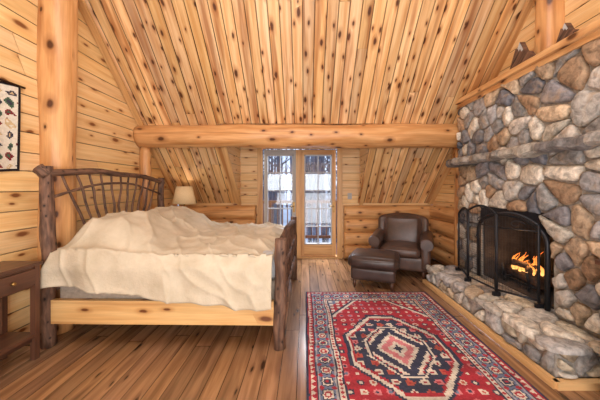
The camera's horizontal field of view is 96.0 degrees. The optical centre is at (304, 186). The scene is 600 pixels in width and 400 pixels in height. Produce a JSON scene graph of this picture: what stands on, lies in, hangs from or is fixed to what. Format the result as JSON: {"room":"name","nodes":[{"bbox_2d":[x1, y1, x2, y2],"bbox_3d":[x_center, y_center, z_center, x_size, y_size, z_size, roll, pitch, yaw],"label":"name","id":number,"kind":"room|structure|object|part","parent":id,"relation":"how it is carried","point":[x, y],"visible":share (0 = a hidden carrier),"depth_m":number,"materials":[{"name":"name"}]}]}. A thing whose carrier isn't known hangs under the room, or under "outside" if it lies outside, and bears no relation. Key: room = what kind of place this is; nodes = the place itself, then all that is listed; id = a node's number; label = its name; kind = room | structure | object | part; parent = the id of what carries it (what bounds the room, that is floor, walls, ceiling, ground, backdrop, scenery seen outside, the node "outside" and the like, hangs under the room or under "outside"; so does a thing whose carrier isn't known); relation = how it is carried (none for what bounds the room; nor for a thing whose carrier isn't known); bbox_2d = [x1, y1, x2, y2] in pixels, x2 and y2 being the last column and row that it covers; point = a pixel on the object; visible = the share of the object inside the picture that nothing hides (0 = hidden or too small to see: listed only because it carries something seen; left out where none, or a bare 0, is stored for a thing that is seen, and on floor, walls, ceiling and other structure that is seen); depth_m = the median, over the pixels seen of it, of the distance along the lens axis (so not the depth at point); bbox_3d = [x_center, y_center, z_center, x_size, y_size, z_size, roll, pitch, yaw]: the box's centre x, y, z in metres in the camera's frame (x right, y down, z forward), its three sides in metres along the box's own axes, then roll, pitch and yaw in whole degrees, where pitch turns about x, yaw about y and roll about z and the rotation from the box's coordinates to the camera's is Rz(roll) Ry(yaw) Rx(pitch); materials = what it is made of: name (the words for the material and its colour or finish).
{"room":"log cabin bedroom","nodes":[
{"label":"log cabin bedroom","id":0,"kind":"room"},
{"bbox_2d":[0,0,177,331],"bbox_3d":[-2.560,-1.200,1.160,0.120,5.200,8.320,0,0,0],"label":"wall","id":1,"kind":"structure","parent":0,"point":[106,123],"depth_m":2.51,"materials":[{"name":"brown wood"}]},
{"bbox_2d":[0,78,25,171],"bbox_3d":[-2.480,-0.503,2.070,0.020,0.763,0.640,0,0,0],"label":"quilt","id":2,"kind":"object","parent":1,"relation":"attached to","point":[10,93],"visible":1,"depth_m":2.27,"materials":[{"name":"beige fabric"}]},
{"bbox_2d":[78,0,181,204],"bbox_3d":[-2.450,-1.720,3.240,0.085,4.127,4.127,0,0,0],"label":"trim","id":3,"kind":"structure","parent":1,"relation":"attached to","point":[82,6],"depth_m":3.49,"materials":[{"name":"brown wood"}]},
{"bbox_2d":[227,147,240,200],"bbox_3d":[-1.282,-0.315,4.685,0.025,1.270,1.270,0,0,0],"label":"wall","id":4,"kind":"structure","parent":0,"point":[234,152],"depth_m":5.01,"materials":[{"name":"brown wood"}]},
{"bbox_2d":[222,147,240,204],"bbox_3d":[-1.290,-0.260,4.700,0.070,1.223,1.223,0,0,0],"label":"trim","id":5,"kind":"structure","parent":4,"relation":"attached to","point":[225,150],"depth_m":4.72,"materials":[{"name":"brown wood"}]},
{"bbox_2d":[133,123,459,148],"bbox_3d":[0.001,-0.767,4.091,5.002,0.377,0.379,0,0,0],"label":"log","id":6,"kind":"object","parent":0,"point":[397,135],"depth_m":3.94,"materials":[{"name":"brown wood"}]},
{"bbox_2d":[0,258,599,399],"bbox_3d":[0.000,1.455,1.160,5.400,0.110,8.620,0,0,0],"label":"floor","id":7,"kind":"structure","parent":0,"point":[87,361],"depth_m":2.18,"materials":[{"name":"brown wood"}]},
{"bbox_2d":[0,261,42,359],"bbox_3d":[-2.323,1.005,2.000,0.354,0.790,0.470,0,0,0],"label":"nightstand","id":8,"kind":"object","parent":7,"relation":"on","point":[15,276],"visible":1,"depth_m":2.15,"materials":[{"name":"brown wood"}]},
{"bbox_2d":[0,332,33,359],"bbox_3d":[-2.333,1.220,2.000,0.295,0.061,0.430,0,0,0],"label":"shelf","id":9,"kind":"object","parent":8,"relation":"attached to","point":[10,342],"depth_m":2.11,"materials":[{"name":"brown wood"}]},
{"bbox_2d":[37,0,77,334],"bbox_3d":[-2.439,-0.378,2.663,0.302,3.564,0.306,0,0,0],"label":"log post","id":10,"kind":"object","parent":7,"relation":"on","point":[57,20],"visible":0.64,"depth_m":2.57,"materials":[{"name":"brown wood"}]},
{"bbox_2d":[139,147,152,210],"bbox_3d":[-2.431,0.399,4.122,0.181,2.002,0.173,0,0,-34],"label":"log post","id":11,"kind":"object","parent":7,"relation":"on","point":[145,152],"visible":0.38,"depth_m":4.05,"materials":[{"name":"brown wood"}]},
{"bbox_2d":[32,164,296,350],"bbox_3d":[-1.237,0.599,3.228,2.253,1.604,2.094,0,0,0],"label":"bed","id":12,"kind":"object","parent":7,"relation":"on","point":[160,265],"visible":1,"depth_m":2.34,"materials":[{"name":"beige fabric"}]},
{"bbox_3d":[-2.233,0.599,3.257,0.163,1.604,1.922,0,0,3],"label":"headboard","id":13,"kind":"part","parent":12,"relation":"part of","materials":[{"name":"brown wood"}]},
{"bbox_3d":[-1.215,0.710,3.252,1.970,0.240,1.720,0,0,0],"label":"mattress","id":14,"kind":"part","parent":12,"relation":"part of","materials":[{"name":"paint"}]},
{"bbox_3d":[-0.200,0.922,3.231,0.131,0.958,1.889,0,0,1],"label":"footboard","id":15,"kind":"part","parent":12,"relation":"part of","materials":[{"name":"brown wood"}]},
{"bbox_2d":[348,248,399,291],"bbox_3d":[1.000,1.163,3.900,0.710,0.475,0.610,0,0,20],"label":"leather ottoman","id":16,"kind":"object","parent":7,"relation":"on","point":[368,264],"visible":1,"depth_m":3.67,"materials":[{"name":"brown leather"}]},
{"bbox_2d":[348,248,399,271],"bbox_3d":[1.000,1.040,3.900,0.710,0.230,0.610,0,0,20],"label":"cushion","id":17,"kind":"object","parent":16,"relation":"on","point":[360,259],"depth_m":3.68,"materials":[{"name":"brown leather"}]},
{"bbox_2d":[368,213,433,278],"bbox_3d":[1.627,0.932,4.547,0.963,0.937,0.927,0,0,24],"label":"leather armchair","id":18,"kind":"object","parent":7,"relation":"on","point":[409,235],"visible":0.85,"depth_m":4.47,"materials":[{"name":"brown leather"}]},
{"bbox_3d":[1.254,1.000,4.655,0.193,0.540,0.791,0,0,24],"label":"arm","id":19,"kind":"part","parent":18,"relation":"part of","materials":[{"name":"brown leather"}]},
{"bbox_2d":[380,240,420,258],"bbox_3d":[1.583,1.010,4.448,0.620,0.200,0.710,0,0,24],"label":"seat cushion","id":20,"kind":"object","parent":18,"relation":"on","point":[406,249],"depth_m":4.19,"materials":[{"name":"brown leather"}]},
{"bbox_2d":[384,214,421,243],"bbox_3d":[1.701,0.760,4.713,0.640,0.551,0.260,0,0,24],"label":"cushion","id":21,"kind":"object","parent":18,"relation":"on","point":[397,227],"depth_m":4.64,"materials":[{"name":"brown leather"}]},
{"bbox_3d":[1.958,1.000,4.341,0.193,0.540,0.791,0,0,24],"label":"arm","id":22,"kind":"part","parent":18,"relation":"part of","materials":[{"name":"brown leather"}]},
{"bbox_2d":[306,292,548,399],"bbox_3d":[0.800,1.392,2.320,1.587,0.014,2.561,0,0,0],"label":"rug","id":23,"kind":"object","parent":7,"relation":"on","point":[360,345],"visible":1,"depth_m":2.26,"materials":[{"name":"fabric"}]},
{"bbox_2d":[454,148,459,265],"bbox_3d":[2.379,0.400,4.119,0.192,2.002,0.188,0,0,0],"label":"log post","id":24,"kind":"object","parent":7,"relation":"on","point":[457,173],"visible":0.25,"depth_m":4.10,"materials":[{"name":"brown wood"}]},
{"bbox_2d":[423,18,599,390],"bbox_3d":[2.385,0.087,2.750,1.330,2.625,2.440,0,0,0],"label":"stone fireplace","id":25,"kind":"object","parent":7,"relation":"on","point":[528,136],"visible":0.88,"depth_m":2.41,"materials":[{"name":"grey stone"}]},
{"bbox_2d":[455,204,543,307],"bbox_3d":[2.016,0.655,3.050,0.272,0.925,1.162,0,0,-6],"label":"fireplace screen","id":26,"kind":"object","parent":25,"relation":"on","point":[469,278],"visible":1,"depth_m":2.78,"materials":[{"name":"black metal"}]},
{"bbox_3d":[1.980,1.375,2.902,0.520,0.050,2.095,0,0,0],"label":"hearth trim","id":27,"kind":"part","parent":25,"relation":"part of","materials":[{"name":"brown wood"}]},
{"bbox_2d":[510,42,535,68],"bbox_3d":[2.220,-1.362,2.780,0.100,0.272,0.357,0,0,0],"label":"mountain figurine","id":28,"kind":"object","parent":25,"relation":"on","point":[522,53],"visible":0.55,"depth_m":2.77,"materials":[{"name":"brown wood"}]},
{"bbox_2d":[501,252,553,291],"bbox_3d":[2.538,0.909,3.040,0.424,0.381,0.644,0,0,0],"label":"fire","id":29,"kind":"object","parent":25,"relation":"in","point":[524,259],"visible":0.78,"depth_m":2.99,"materials":[{"name":"orange"}]},
{"bbox_2d":[534,0,564,53],"bbox_3d":[2.472,-1.664,2.723,0.254,0.875,0.256,0,0,0],"label":"log post","id":30,"kind":"object","parent":25,"relation":"on","point":[549,14],"visible":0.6,"depth_m":2.65,"materials":[{"name":"brown wood"}]},
{"bbox_2d":[556,23,578,42],"bbox_3d":[2.220,-1.314,2.300,0.100,0.176,0.231,0,0,0],"label":"mountain figurine","id":31,"kind":"object","parent":25,"relation":"on","point":[568,29],"visible":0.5,"depth_m":2.29,"materials":[{"name":"brown wood"}]},
{"bbox_3d":[-2.120,1.040,4.710,0.469,0.720,0.450,0,0,0],"label":"nightstand","id":32,"kind":"object","parent":7,"relation":"on","visible":0},
{"bbox_2d":[172,186,195,205],"bbox_3d":[-2.100,0.335,4.700,0.388,0.691,0.388,0,0,0],"label":"table lamp","id":33,"kind":"object","parent":32,"relation":"on","point":[184,195],"visible":0.59,"depth_m":4.57,"materials":[{"name":"beige fabric"}]},
{"bbox_2d":[263,200,336,237],"bbox_3d":[0.000,0.897,6.950,5.000,1.105,0.090,0,0,0],"label":"balcony railing","id":34,"kind":"object","parent":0,"point":[270,202],"depth_m":6.93,"materials":[{"name":"brown wood"}]},
{"bbox_2d":[84,0,526,202],"bbox_3d":[0.000,-1.760,1.160,5.200,4.320,8.520,0,0,0],"label":"ceiling","id":35,"kind":"structure","parent":0,"point":[179,62],"depth_m":3.44,"materials":[{"name":"brown wood"}]},
{"bbox_2d":[182,147,428,257],"bbox_3d":[0.000,0.190,5.400,5.000,2.420,0.160,0,0,0],"label":"wall","id":36,"kind":"structure","parent":0,"point":[350,158],"depth_m":5.32,"materials":[{"name":"brown wood"}]},
{"bbox_2d":[267,155,292,224],"bbox_3d":[-0.495,0.250,5.366,0.530,1.780,0.050,0,0,0],"label":"muntins","id":37,"kind":"object","parent":36,"relation":"attached to","point":[280,172],"visible":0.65,"depth_m":5.34,"materials":[{"name":"paint"}]},
{"bbox_2d":[264,150,295,222],"bbox_3d":[-0.495,0.310,5.370,0.630,2.100,0.045,0,0,0],"label":"frame","id":38,"kind":"object","parent":36,"relation":"attached to","point":[266,152],"visible":0.52,"depth_m":5.35,"materials":[{"name":"paint"}]},
{"bbox_2d":[257,148,341,258],"bbox_3d":[-0.100,0.270,5.374,1.720,2.260,0.212,0,0,0],"label":"door frame","id":39,"kind":"structure","parent":36,"relation":"attached to","point":[259,150],"depth_m":5.27,"materials":[{"name":"brown wood"}]},
{"bbox_2d":[178,205,453,265],"bbox_3d":[0.011,0.874,4.740,5.317,1.071,1.482,0,0,0],"label":"wainscoting","id":40,"kind":"structure","parent":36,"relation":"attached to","point":[360,222],"depth_m":5.19,"materials":[{"name":"brown wood"}]},
{"bbox_2d":[304,155,331,244],"bbox_3d":[0.260,0.250,5.366,0.550,1.780,0.050,0,0,0],"label":"muntins","id":41,"kind":"object","parent":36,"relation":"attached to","point":[318,172],"visible":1,"depth_m":5.34,"materials":[{"name":"paint"}]},
{"bbox_2d":[300,150,335,255],"bbox_3d":[0.260,0.310,5.370,0.700,2.100,0.045,0,0,0],"label":"frame","id":42,"kind":"object","parent":36,"relation":"attached to","point":[305,250],"visible":0.99,"depth_m":5.35,"materials":[{"name":"brown wood"}]},
{"bbox_2d":[360,148,368,187],"bbox_3d":[1.093,-0.315,4.685,0.025,1.270,1.270,0,0,0],"label":"wall","id":43,"kind":"structure","parent":0,"point":[363,152],"depth_m":5.07,"materials":[{"name":"brown wood"}]},
{"bbox_2d":[359,148,375,204],"bbox_3d":[1.100,-0.260,4.700,0.070,1.223,1.223,0,0,0],"label":"trim","id":44,"kind":"structure","parent":43,"relation":"attached to","point":[372,152],"depth_m":4.74,"materials":[{"name":"brown wood"}]},
{"bbox_2d":[433,0,599,262],"bbox_3d":[2.560,-1.200,1.160,0.120,5.200,8.320,0,0,0],"label":"wall","id":45,"kind":"structure","parent":0,"point":[580,13],"depth_m":2.98,"materials":[{"name":"brown wood"}]},
{"bbox_2d":[428,0,533,204],"bbox_3d":[2.460,-1.720,3.240,0.085,4.127,4.127,0,0,0],"label":"trim","id":46,"kind":"structure","parent":45,"relation":"attached to","point":[529,4],"depth_m":3.30,"materials":[{"name":"brown wood"}]},
{"label":"outside","id":47,"kind":"structure","parent":0,"visible":0},
{"bbox_2d":[268,194,330,242],"bbox_3d":[0.000,2.631,35.000,60.000,2.756,55.000,0,0,0],"label":"snowy ground","id":48,"kind":"structure","parent":47,"point":[288,195],"depth_m":24.82,"materials":[{"name":"white snow"}]},
{"bbox_2d":[240,149,336,242],"bbox_3d":[-0.918,-2.944,31.113,29.885,14.690,39.298,0,0,0],"label":"bare trees","id":49,"kind":"object","parent":48,"relation":"on","point":[311,164],"visible":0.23,"depth_m":14.45,"materials":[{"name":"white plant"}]}
]}

